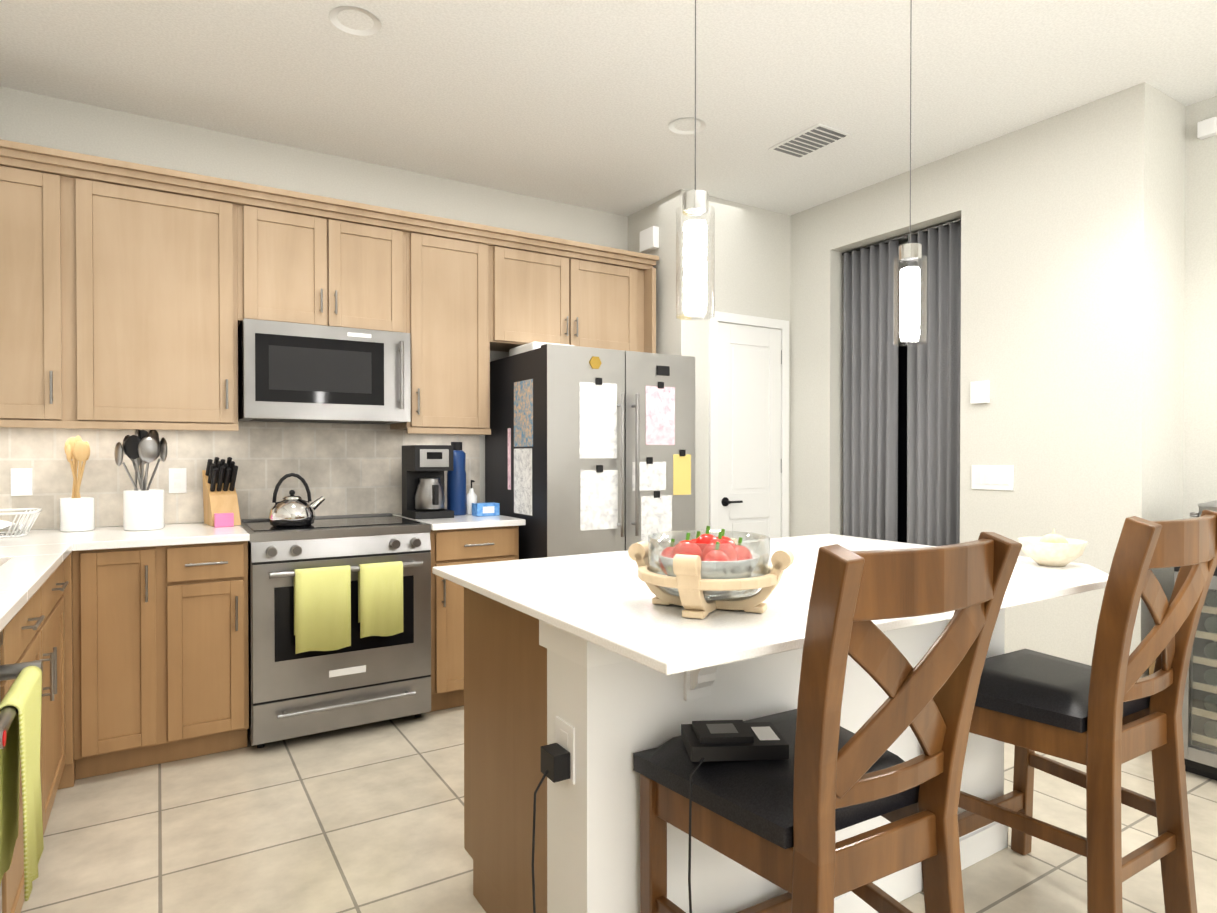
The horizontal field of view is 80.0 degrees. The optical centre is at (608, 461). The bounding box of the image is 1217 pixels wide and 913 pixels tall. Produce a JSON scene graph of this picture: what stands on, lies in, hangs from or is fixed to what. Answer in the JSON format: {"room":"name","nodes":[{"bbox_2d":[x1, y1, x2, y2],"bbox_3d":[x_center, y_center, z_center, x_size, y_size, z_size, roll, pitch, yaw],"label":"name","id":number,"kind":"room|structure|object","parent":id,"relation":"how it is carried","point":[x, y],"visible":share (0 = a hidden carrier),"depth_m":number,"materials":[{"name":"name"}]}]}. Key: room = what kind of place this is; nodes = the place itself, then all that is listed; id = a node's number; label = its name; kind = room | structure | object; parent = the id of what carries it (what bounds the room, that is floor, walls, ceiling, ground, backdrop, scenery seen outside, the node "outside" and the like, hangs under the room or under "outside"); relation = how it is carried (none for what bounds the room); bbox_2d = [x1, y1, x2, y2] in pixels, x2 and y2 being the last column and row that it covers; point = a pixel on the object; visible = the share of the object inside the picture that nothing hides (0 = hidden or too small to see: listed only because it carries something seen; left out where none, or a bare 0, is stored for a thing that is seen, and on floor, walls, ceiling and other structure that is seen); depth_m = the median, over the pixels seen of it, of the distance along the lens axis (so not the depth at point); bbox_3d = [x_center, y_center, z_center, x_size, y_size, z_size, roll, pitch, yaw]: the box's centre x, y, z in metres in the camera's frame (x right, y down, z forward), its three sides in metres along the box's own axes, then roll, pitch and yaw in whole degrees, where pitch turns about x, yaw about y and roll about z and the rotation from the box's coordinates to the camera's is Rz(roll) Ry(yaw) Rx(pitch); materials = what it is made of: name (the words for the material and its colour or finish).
{"room":"kitchen","nodes":[
{"label":"kitchen","id":0,"kind":"room"},
{"bbox_2d":[0,82,1216,678],"bbox_3d":[0.911,-0.168,1.369,5.040,2.790,6.790,0,1,-32],"label":"wall","id":1,"kind":"structure","parent":0,"point":[1090,290],"depth_m":3.40,"materials":[{"name":"paint"}]},
{"bbox_2d":[0,151,75,426],"bbox_3d":[-2.512,-0.669,2.898,0.598,1.013,0.327,0,1,-32],"label":"upper cabinet","id":2,"kind":"object","parent":1,"relation":"attached to","point":[36,194],"depth_m":2.86,"materials":[{"name":"brown wood"}]},
{"bbox_2d":[72,163,243,430],"bbox_3d":[-1.999,-0.672,3.217,0.610,1.013,0.327,0,1,-32],"label":"upper cabinet","id":3,"kind":"object","parent":1,"relation":"attached to","point":[133,295],"depth_m":3.08,"materials":[{"name":"brown wood"}]},
{"bbox_2d":[0,421,479,530],"bbox_3d":[-0.759,0.065,1.863,2.478,0.484,3.948,0,1,-32],"label":"backsplash","id":4,"kind":"structure","parent":1,"relation":"attached to","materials":[{"name":"tile"}]},
{"bbox_2d":[11,468,32,495],"bbox_3d":[-2.502,0.089,3.091,0.072,0.116,0.006,0,1,-32],"label":"outlet","id":5,"kind":"object","parent":4,"relation":"attached to","point":[21,481],"visible":1,"depth_m":3.09,"materials":[{"name":"white plastic"}]},
{"bbox_2d":[169,468,186,492],"bbox_3d":[-2.016,0.091,3.393,0.072,0.116,0.006,0,1,-32],"label":"outlet","id":6,"kind":"object","parent":4,"relation":"attached to","point":[177,480],"visible":1,"depth_m":3.39,"materials":[{"name":"white plastic"}]},
{"bbox_2d":[240,195,411,338],"bbox_3d":[-1.417,-0.909,3.576,0.760,0.546,0.327,0,1,-32],"label":"upper cabinet","id":7,"kind":"object","parent":1,"relation":"attached to","point":[304,263],"depth_m":3.43,"materials":[{"name":"brown wood"}]},
{"bbox_2d":[238,319,410,423],"bbox_3d":[-1.381,-0.414,3.536,0.741,0.438,0.423,0,1,-32],"label":"microwave","id":8,"kind":"object","parent":7,"relation":"attached to","point":[297,372],"visible":0.98,"depth_m":3.38,"materials":[{"name":"silver metal"}]},
{"bbox_2d":[390,223,495,434],"bbox_3d":[-0.904,-0.678,3.897,0.450,1.013,0.327,0,1,-32],"label":"upper cabinet","id":9,"kind":"object","parent":1,"relation":"attached to","point":[454,272],"depth_m":3.77,"materials":[{"name":"brown wood"}]},
{"bbox_2d":[496,235,647,352],"bbox_3d":[-0.286,-0.918,4.279,1.004,0.542,0.327,0,1,-32],"label":"upper cabinet","id":10,"kind":"object","parent":1,"relation":"attached to","point":[558,295],"depth_m":4.12,"materials":[{"name":"brown wood"}]},
{"bbox_2d":[640,226,658,252],"bbox_3d":[0.251,-1.368,4.480,0.044,0.130,0.150,0,1,-32],"label":"box","id":11,"kind":"object","parent":1,"relation":"attached to","point":[649,239],"visible":1,"depth_m":4.44,"materials":[{"name":"white plastic"}]},
{"bbox_2d":[709,310,788,540],"bbox_3d":[0.896,0.146,4.514,0.654,2.102,0.057,0,1,-32],"label":"door","id":12,"kind":"structure","parent":1,"relation":"attached to","point":[749,428],"depth_m":4.52,"materials":[{"name":"white wood"}]},
{"bbox_2d":[842,218,960,545],"bbox_3d":[1.666,-0.049,4.136,0.064,2.468,0.832,0,1,-32],"label":"curtain","id":13,"kind":"object","parent":1,"relation":"hanging from","point":[870,429],"visible":0.52,"depth_m":4.17,"materials":[{"name":"fabric"}]},
{"bbox_2d":[898,242,907,542],"bbox_3d":[1.764,-0.035,4.196,0.042,2.470,0.830,0,1,-32],"label":"window","id":14,"kind":"structure","parent":1,"relation":"attached to","point":[902,443],"depth_m":4.27,"materials":[{"name":"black glass"}]},
{"bbox_2d":[970,380,989,403],"bbox_3d":[1.854,-0.345,3.620,0.019,0.110,0.090,0,1,-32],"label":"switch","id":15,"kind":"object","parent":1,"relation":"attached to","point":[979,391],"visible":1,"depth_m":3.61,"materials":[{"name":"white plastic"}]},
{"bbox_2d":[971,465,1013,490],"bbox_3d":[1.892,0.081,3.573,0.008,0.120,0.212,0,1,-32],"label":"switch plate","id":16,"kind":"object","parent":1,"relation":"attached to","point":[989,477],"visible":1,"depth_m":3.57,"materials":[{"name":"white plastic"}]},
{"bbox_2d":[1197,117,1216,139],"bbox_3d":[2.601,-1.445,3.146,0.040,0.070,0.065,0,1,-32],"label":"detector","id":17,"kind":"object","parent":1,"relation":"attached to","point":[1206,128],"visible":0.96,"depth_m":3.13,"materials":[{"name":"white plastic"}]},
{"bbox_2d":[0,0,1216,215],"bbox_3d":[0.911,-1.613,1.355,5.040,0.100,6.790,0,1,-32],"label":"ceiling","id":18,"kind":"structure","parent":0,"point":[580,102],"depth_m":2.97,"materials":[{"name":"paint"}]},
{"bbox_2d":[329,6,380,35],"bbox_3d":[-0.903,-1.590,2.589,0.176,0.039,0.176,0,1,-32],"label":"recessed light","id":19,"kind":"object","parent":18,"relation":"in","point":[375,28],"visible":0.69,"depth_m":2.60,"materials":[{"name":"white"}]},
{"bbox_2d":[669,117,705,133],"bbox_3d":[0.372,-1.598,3.416,0.176,0.039,0.176,0,1,-32],"label":"recessed light","id":20,"kind":"object","parent":18,"relation":"in","point":[672,128],"visible":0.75,"depth_m":3.44,"materials":[{"name":"white"}]},
{"bbox_2d":[676,0,714,320],"bbox_3d":[0.199,-0.948,1.655,0.100,1.235,0.100,0,1,-32],"label":"pendant light","id":21,"kind":"object","parent":18,"relation":"hanging from","point":[695,202],"visible":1,"depth_m":1.64,"materials":[{"name":"white glass"}]},
{"bbox_2d":[768,123,851,158],"bbox_3d":[0.994,-1.580,3.591,0.230,0.006,0.330,0,1,-32],"label":"ceiling vent","id":22,"kind":"object","parent":18,"relation":"in","point":[810,140],"visible":1,"depth_m":3.58,"materials":[{"name":"white metal"}]},
{"bbox_2d":[893,0,926,345],"bbox_3d":[0.861,-0.952,2.067,0.100,1.235,0.100,0,1,-32],"label":"pendant light","id":23,"kind":"object","parent":18,"relation":"hanging from","point":[910,300],"visible":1,"depth_m":2.05,"materials":[{"name":"white glass"}]},
{"bbox_2d":[21,705,1216,912],"bbox_3d":[0.911,1.277,1.383,5.040,0.100,6.790,0,1,-32],"label":"floor","id":24,"kind":"structure","parent":0,"point":[366,818],"depth_m":2.35,"materials":[{"name":"tile"}]},
{"bbox_2d":[0,625,11,912],"bbox_3d":[-1.397,0.788,1.171,0.560,0.879,0.662,0,1,-32],"label":"base cabinet","id":25,"kind":"object","parent":24,"relation":"on","point":[6,637],"depth_m":1.62,"materials":[{"name":"brown wood"}]},
{"bbox_2d":[0,666,43,900],"bbox_3d":[-1.147,0.627,1.417,0.049,0.389,0.270,0,1,-32],"label":"dish towel","id":26,"kind":"object","parent":25,"relation":"hanging from","point":[23,695],"visible":1,"depth_m":1.40,"materials":[{"name":"yellow fabric"}]},
{"bbox_2d":[12,589,47,912],"bbox_3d":[-1.771,0.781,1.727,0.607,0.883,0.668,0,1,-32],"label":"base cabinet","id":27,"kind":"object","parent":24,"relation":"on","point":[28,629],"depth_m":1.85,"materials":[{"name":"brown wood"}]},
{"bbox_2d":[44,549,75,820],"bbox_3d":[-2.070,0.776,2.229,0.627,0.883,0.720,0,1,-32],"label":"base cabinet","id":28,"kind":"object","parent":24,"relation":"on","point":[60,591],"depth_m":2.55,"materials":[{"name":"brown wood"}]},
{"bbox_2d":[76,541,187,779],"bbox_3d":[-2.012,0.768,3.023,0.390,0.883,0.648,0,1,-32],"label":"base cabinet","id":29,"kind":"object","parent":24,"relation":"on","point":[134,645],"depth_m":2.79,"materials":[{"name":"brown wood"}]},
{"bbox_2d":[0,541,71,632],"bbox_3d":[-1.222,0.332,0.864,0.632,0.030,3.835,0,1,-32],"label":"countertop","id":30,"kind":"structure","parent":29,"relation":"on","point":[24,569],"depth_m":2.03,"materials":[{"name":"white stone"}]},
{"bbox_2d":[0,521,249,548],"bbox_3d":[-2.158,0.312,2.925,1.217,0.030,0.653,0,1,-32],"label":"countertop","id":31,"kind":"structure","parent":29,"relation":"on","point":[194,532],"depth_m":2.91,"materials":[{"name":"white stone"}]},
{"bbox_2d":[0,508,41,537],"bbox_3d":[-2.461,0.246,2.840,0.371,0.098,0.261,0,1,-32],"label":"wire basket","id":32,"kind":"object","parent":31,"relation":"on","point":[23,528],"visible":1,"depth_m":2.86,"materials":[{"name":"white metal"}]},
{"bbox_2d":[60,435,94,531],"bbox_3d":[-2.259,0.092,3.082,0.120,0.405,0.126,0,1,-32],"label":"utensil crock","id":33,"kind":"object","parent":31,"relation":"on","point":[77,512],"visible":1,"depth_m":3.05,"materials":[{"name":"white ceramic"}]},
{"bbox_2d":[114,429,167,530],"bbox_3d":[-2.022,0.069,3.139,0.194,0.450,0.200,0,1,-32],"label":"utensil crock","id":34,"kind":"object","parent":31,"relation":"on","point":[143,508],"visible":0.94,"depth_m":3.09,"materials":[{"name":"white ceramic"}]},
{"bbox_2d":[202,457,240,526],"bbox_3d":[-1.782,0.136,3.347,0.116,0.311,0.273,0,1,-40],"label":"knife block","id":35,"kind":"object","parent":31,"relation":"on","point":[220,504],"visible":1,"depth_m":3.33,"materials":[{"name":"brown wood"}]},
{"bbox_2d":[188,541,248,757],"bbox_3d":[-1.809,0.767,3.161,0.376,0.883,0.628,0,1,-32],"label":"base cabinet","id":36,"kind":"object","parent":24,"relation":"on","point":[218,639],"depth_m":2.94,"materials":[{"name":"brown wood"}]},
{"bbox_2d":[240,513,430,747],"bbox_3d":[-1.291,0.745,3.412,0.762,0.924,0.721,0,1,-32],"label":"range","id":37,"kind":"object","parent":24,"relation":"on","point":[339,621],"visible":0.98,"depth_m":3.14,"materials":[{"name":"silver metal"}]},
{"bbox_2d":[269,473,324,526],"bbox_3d":[-1.420,0.171,3.309,0.240,0.238,0.196,0,1,-32],"label":"kettle","id":38,"kind":"object","parent":37,"relation":"on","point":[291,510],"visible":1,"depth_m":3.24,"materials":[{"name":"silver metal"}]},
{"bbox_2d":[426,525,521,712],"bbox_3d":[-0.801,0.761,3.787,0.457,0.883,0.628,0,1,-32],"label":"base cabinet","id":39,"kind":"object","parent":24,"relation":"on","point":[448,546],"depth_m":3.46,"materials":[{"name":"brown wood"}]},
{"bbox_2d":[392,513,525,532],"bbox_3d":[-0.788,0.303,3.776,0.477,0.030,0.653,0,1,-32],"label":"countertop","id":40,"kind":"structure","parent":39,"relation":"on","point":[468,521],"depth_m":3.56,"materials":[{"name":"white stone"}]},
{"bbox_2d":[402,445,453,518],"bbox_3d":[-0.932,0.103,3.750,0.200,0.370,0.265,0,1,-32],"label":"coffee maker","id":41,"kind":"object","parent":40,"relation":"on","point":[424,467],"visible":1,"depth_m":3.69,"materials":[{"name":"black plastic"}]},
{"bbox_2d":[447,442,466,514],"bbox_3d":[-0.816,0.092,3.896,0.104,0.390,0.104,0,1,-32],"label":"bottle","id":42,"kind":"object","parent":40,"relation":"on","point":[456,490],"visible":0.79,"depth_m":3.85,"materials":[{"name":"blue plastic"}]},
{"bbox_2d":[466,480,476,513],"bbox_3d":[-0.741,0.194,3.928,0.060,0.184,0.065,0,1,-32],"label":"soap bottle","id":43,"kind":"object","parent":40,"relation":"on","point":[471,496],"visible":0.77,"depth_m":3.91,"materials":[{"name":"white plastic"}]},
{"bbox_2d":[472,502,499,515],"bbox_3d":[-0.651,0.255,3.845,0.125,0.065,0.082,0,1,-32],"label":"pack","id":44,"kind":"object","parent":40,"relation":"on","point":[487,509],"visible":1,"depth_m":3.81,"materials":[{"name":"blue"}]},
{"bbox_2d":[485,344,694,559],"bbox_3d":[-0.104,0.314,4.063,0.911,1.775,0.851,0,1,-32],"label":"fridge","id":45,"kind":"object","parent":24,"relation":"on","point":[589,450],"visible":0.54,"depth_m":3.72,"materials":[{"name":"grey metal"}]},
{"bbox_2d":[509,342,573,355],"bbox_3d":[-0.367,-0.598,3.991,0.260,0.066,0.320,0,1,-32],"label":"bag","id":46,"kind":"object","parent":45,"relation":"on","point":[524,348],"visible":0.25,"depth_m":3.87,"materials":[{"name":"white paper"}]},
{"bbox_2d":[432,570,1106,912],"bbox_3d":[0.470,0.773,2.033,1.619,0.893,1.150,0,1,-32],"label":"kitchen island","id":47,"kind":"object","parent":24,"relation":"on","point":[586,676],"depth_m":1.68,"materials":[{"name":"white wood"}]},
{"bbox_2d":[432,534,1108,665],"bbox_3d":[0.497,0.316,2.053,1.665,0.020,1.140,0,1,-32],"label":"island countertop","id":48,"kind":"structure","parent":47,"relation":"on","point":[603,596],"depth_m":1.66,"materials":[{"name":"white stone"}]},
{"bbox_2d":[628,526,793,618],"bbox_3d":[0.212,0.223,1.540,0.313,0.172,0.313,0,1,-32],"label":"fruit bowl","id":49,"kind":"object","parent":48,"relation":"on","point":[706,573],"visible":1,"depth_m":1.46,"materials":[{"name":"brown wood"}]},
{"bbox_2d":[1017,529,1087,566],"bbox_3d":[1.301,0.251,2.128,0.176,0.105,0.176,0,1,-32],"label":"bowl","id":50,"kind":"object","parent":48,"relation":"on","point":[1055,550],"visible":1,"depth_m":2.08,"materials":[{"name":"beige ceramic"}]},
{"bbox_2d":[633,532,1021,912],"bbox_3d":[0.417,0.677,1.425,0.509,1.102,0.568,0,1,-32],"label":"stool","id":51,"kind":"object","parent":24,"relation":"on","point":[779,823],"visible":0.96,"depth_m":1.25,"materials":[{"name":"brown wood"}]},
{"bbox_2d":[681,720,788,761],"bbox_3d":[0.250,0.555,1.454,0.190,0.040,0.120,0,1,-4],"label":"telephone","id":52,"kind":"object","parent":51,"relation":"on","point":[724,740],"visible":1,"depth_m":1.41,"materials":[{"name":"black plastic"}]},
{"bbox_2d":[688,758,704,912],"bbox_3d":[0.232,0.895,1.343,0.166,0.664,0.046,0,1,16],"label":"cable","id":53,"kind":"object","parent":52,"relation":"attached to","point":[690,818],"visible":1,"depth_m":1.35,"materials":[{"name":"black plastic"}]},
{"bbox_2d":[958,510,1216,912],"bbox_3d":[1.237,0.672,1.933,0.510,1.102,0.554,0,1,-32],"label":"stool","id":54,"kind":"object","parent":24,"relation":"on","point":[1106,714],"visible":0.9,"depth_m":1.79,"materials":[{"name":"brown wood"}]},
{"bbox_2d":[1149,659,1155,674],"bbox_3d":[2.436,1.000,3.076,0.300,0.420,0.130,0,1,-32],"label":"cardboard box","id":55,"kind":"object","parent":24,"relation":"on","point":[1151,668],"depth_m":3.04,"materials":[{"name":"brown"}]},
{"bbox_2d":[1174,566,1216,780],"bbox_3d":[2.559,0.804,2.691,0.584,0.819,0.600,0,1,-32],"label":"wine cooler","id":56,"kind":"object","parent":24,"relation":"on","point":[1199,716],"visible":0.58,"depth_m":2.77,"materials":[{"name":"black metal"}]},
{"bbox_2d":[1190,500,1216,517],"bbox_3d":[2.435,0.252,2.785,0.268,0.280,0.333,0,1,-32],"label":"stock pot","id":57,"kind":"object","parent":56,"relation":"on","point":[1211,505],"visible":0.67,"depth_m":2.81,"materials":[{"name":"silver metal"}]}
]}

